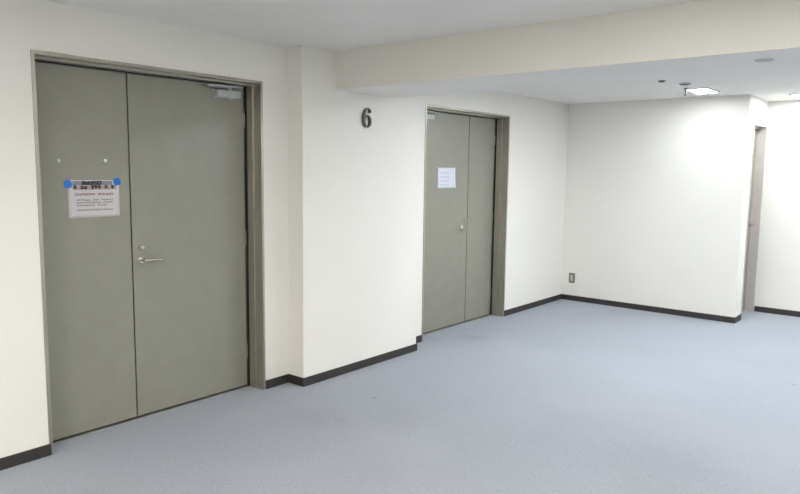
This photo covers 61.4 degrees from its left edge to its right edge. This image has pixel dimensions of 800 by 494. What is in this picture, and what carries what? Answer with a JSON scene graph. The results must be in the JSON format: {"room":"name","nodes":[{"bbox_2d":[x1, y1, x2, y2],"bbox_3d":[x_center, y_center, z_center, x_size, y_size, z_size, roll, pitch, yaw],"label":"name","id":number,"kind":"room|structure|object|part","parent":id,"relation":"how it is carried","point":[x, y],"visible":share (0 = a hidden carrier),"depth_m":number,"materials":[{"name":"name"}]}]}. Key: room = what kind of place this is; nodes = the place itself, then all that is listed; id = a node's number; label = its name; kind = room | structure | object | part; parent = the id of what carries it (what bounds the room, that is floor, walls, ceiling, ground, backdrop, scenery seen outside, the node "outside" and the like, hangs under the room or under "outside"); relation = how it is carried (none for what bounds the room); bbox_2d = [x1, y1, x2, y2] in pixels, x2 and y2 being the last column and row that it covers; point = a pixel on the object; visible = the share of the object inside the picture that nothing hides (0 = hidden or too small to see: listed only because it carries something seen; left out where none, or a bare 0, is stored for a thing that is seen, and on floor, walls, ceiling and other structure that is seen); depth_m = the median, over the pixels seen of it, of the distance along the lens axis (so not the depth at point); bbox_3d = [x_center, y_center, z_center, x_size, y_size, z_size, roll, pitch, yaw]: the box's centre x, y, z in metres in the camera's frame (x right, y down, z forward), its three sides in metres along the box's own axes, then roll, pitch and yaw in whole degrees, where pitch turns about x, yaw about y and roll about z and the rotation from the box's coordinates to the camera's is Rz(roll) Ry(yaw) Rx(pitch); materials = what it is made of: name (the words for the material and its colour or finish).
{"room":"building hallway","nodes":[
{"label":"building hallway","id":0,"kind":"room"},
{"bbox_2d":[0,0,568,457],"bbox_3d":[-1.293,-0.237,4.387,0.350,2.504,11.528,6,8,39],"label":"wall","id":1,"kind":"structure","parent":0,"point":[538,141],"depth_m":4.00,"materials":[{"name":"paint"}]},
{"bbox_2d":[0,444,51,470],"bbox_3d":[-3.346,1.262,1.786,0.009,0.062,4.686,6,8,39],"label":"baseboard","id":2,"kind":"structure","parent":1,"relation":"attached to","point":[23,457],"depth_m":3.48,"materials":[{"name":"plastic"}]},
{"bbox_2d":[30,50,265,454],"bbox_3d":[-1.468,-0.003,4.088,0.216,2.102,1.454,6,8,39],"label":"door","id":3,"kind":"structure","parent":1,"relation":"in","point":[156,306],"depth_m":4.08,"materials":[{"name":"metal"}]},
{"bbox_2d":[64,178,120,217],"bbox_3d":[-1.730,-0.279,3.804,0.002,0.223,0.327,6,8,39],"label":"paper notice","id":4,"kind":"object","parent":3,"relation":"attached to","point":[86,198],"visible":1,"depth_m":3.80,"materials":[{"name":"white paper"}]},
{"bbox_3d":[-1.503,0.075,4.081,0.063,0.052,0.148,6,8,39],"label":"lever handle","id":5,"kind":"part","parent":3,"relation":"part of","materials":[{"name":"metal"}]},
{"bbox_3d":[-1.143,-1.035,4.366,0.254,0.032,0.064,-5,9,-44],"label":"closer arm","id":6,"kind":"part","parent":3,"relation":"part of","materials":[{"name":"paint"}]},
{"bbox_2d":[266,335,421,388],"bbox_3d":[-0.310,0.898,5.329,0.164,0.062,1.776,6,8,39],"label":"baseboard","id":7,"kind":"structure","parent":1,"relation":"attached to","point":[319,377],"depth_m":5.04,"materials":[{"name":"plastic"}]},
{"bbox_2d":[422,104,509,340],"bbox_3d":[0.582,-0.258,6.563,0.216,2.102,1.430,6,8,39],"label":"door","id":8,"kind":"structure","parent":1,"relation":"in","point":[465,225],"depth_m":6.70,"materials":[{"name":"metal"}]},
{"bbox_3d":[0.275,-1.211,6.077,0.064,0.032,0.254,5,8,33],"label":"closer arm","id":9,"kind":"part","parent":8,"relation":"part of","materials":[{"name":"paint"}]},
{"bbox_2d":[438,168,455,187],"bbox_3d":[0.448,-0.657,6.411,0.012,0.195,0.281,6,8,39],"label":"paper notice","id":10,"kind":"object","parent":8,"relation":"attached to","point":[446,176],"visible":1,"depth_m":6.42,"materials":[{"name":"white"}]},
{"bbox_2d":[504,294,561,315],"bbox_3d":[1.537,0.654,7.679,0.009,0.062,1.348,6,8,39],"label":"baseboard","id":11,"kind":"structure","parent":1,"relation":"attached to","point":[557,297],"depth_m":7.62,"materials":[{"name":"plastic"}]},
{"bbox_2d":[287,45,419,377],"bbox_3d":[-0.318,-0.239,5.179,0.155,2.354,1.288,6,8,39],"label":"pillar","id":12,"kind":"structure","parent":0,"point":[353,187],"depth_m":4.97,"materials":[{"name":"paint"}]},
{"bbox_2d":[362,108,371,127],"bbox_3d":[-0.249,-0.966,5.032,0.018,0.145,0.092,6,8,39],"label":"number","id":13,"kind":"object","parent":12,"relation":"attached to","point":[364,115],"depth_m":5.02,"materials":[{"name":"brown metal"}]},
{"bbox_2d":[45,0,697,51],"bbox_3d":[-0.142,-0.929,0.196,6.600,0.150,6.668,6,8,39],"label":"ceiling","id":14,"kind":"structure","parent":0,"point":[331,25],"depth_m":3.61,"materials":[{"name":"white paint"}]},
{"bbox_2d":[0,299,799,493],"bbox_3d":[1.300,1.319,2.530,6.950,0.100,11.728,6,8,39],"label":"floor","id":15,"kind":"structure","parent":0,"point":[562,396],"depth_m":4.10,"materials":[{"name":"carpet"}]},
{"bbox_2d":[336,0,799,97],"bbox_3d":[2.175,-1.087,3.010,6.600,0.413,0.624,6,8,39],"label":"ceiling beam","id":16,"kind":"structure","parent":0,"point":[699,37],"depth_m":3.65,"materials":[{"name":"paint"}]},
{"bbox_2d":[754,58,774,61],"bbox_3d":[1.785,-0.915,3.302,0.090,0.005,0.090,6,8,39],"label":"disc","id":17,"kind":"object","parent":16,"relation":"attached to","point":[763,59],"visible":1,"depth_m":3.29,"materials":[{"name":"white plastic"}]},
{"bbox_2d":[496,67,799,103],"bbox_3d":[3.722,-1.384,4.864,6.600,0.150,4.236,6,8,39],"label":"ceiling","id":18,"kind":"structure","parent":0,"point":[769,84],"depth_m":6.34,"materials":[{"name":"white paint"}]},
{"bbox_2d":[678,82,691,85],"bbox_3d":[2.522,-1.440,5.956,0.112,0.019,0.112,6,8,39],"label":"smoke detector","id":19,"kind":"object","parent":18,"relation":"attached to","point":[682,83],"visible":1,"depth_m":5.92,"materials":[{"name":"white plastic"}]},
{"bbox_2d":[683,87,720,93],"bbox_3d":[2.895,-1.494,6.449,0.225,0.012,0.420,6,8,39],"label":"recessed light","id":20,"kind":"object","parent":18,"relation":"in","point":[706,90],"visible":0.97,"depth_m":6.41,"materials":[{"name":"white plastic"}]},
{"bbox_2d":[688,89,716,93],"bbox_3d":[2.895,-1.496,6.449,0.185,0.008,0.380,6,8,39],"label":"diffuser","id":21,"kind":"object","parent":20,"relation":"attached to","point":[696,91],"depth_m":6.47,"materials":[{"name":"white plastic"}]},
{"bbox_2d":[789,94,799,98],"bbox_3d":[4.112,-1.507,6.696,0.370,0.012,0.390,6,8,39],"label":"recessed light","id":22,"kind":"object","parent":18,"relation":"in","point":[796,96],"visible":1,"depth_m":6.71,"materials":[{"name":"white plastic"}]},
{"bbox_2d":[561,94,752,316],"bbox_3d":[2.766,-0.500,7.498,1.946,2.428,0.120,6,8,39],"label":"wall","id":23,"kind":"structure","parent":0,"point":[655,193],"depth_m":7.37,"materials":[{"name":"paint"}]},
{"bbox_2d":[569,273,574,282],"bbox_3d":[2.062,0.371,8.087,0.073,0.119,0.009,6,8,39],"label":"wall outlet","id":24,"kind":"object","parent":23,"relation":"attached to","point":[571,275],"visible":1,"depth_m":8.08,"materials":[{"name":"grey plastic"}]},
{"bbox_2d":[561,294,740,322],"bbox_3d":[2.794,0.671,7.671,1.946,0.062,0.254,6,8,39],"label":"baseboard","id":25,"kind":"structure","parent":23,"relation":"attached to","point":[736,319],"depth_m":7.47,"materials":[{"name":"plastic"}]},
{"bbox_2d":[738,95,768,314],"bbox_3d":[3.666,-0.466,7.299,0.300,2.428,0.714,6,8,39],"label":"wall","id":26,"kind":"structure","parent":0,"point":[760,106],"depth_m":7.01,"materials":[{"name":"paint"}]},
{"bbox_2d":[741,123,766,315],"bbox_3d":[3.765,-0.282,7.316,0.151,2.062,0.582,6,8,39],"label":"door","id":27,"kind":"structure","parent":26,"relation":"in","point":[760,131],"depth_m":7.49,"materials":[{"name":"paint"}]},
{"bbox_2d":[754,100,799,310],"bbox_3d":[5.736,-0.309,6.162,4.954,2.428,0.150,6,8,39],"label":"wall","id":28,"kind":"structure","parent":0,"point":[777,286],"depth_m":7.36,"materials":[{"name":"paint"}]},
{"bbox_2d":[754,306,799,316],"bbox_3d":[5.791,0.885,6.137,4.642,0.062,0.009,6,8,39],"label":"baseboard","id":29,"kind":"structure","parent":28,"relation":"attached to","point":[756,308],"depth_m":7.45,"materials":[{"name":"plastic"}]}
]}

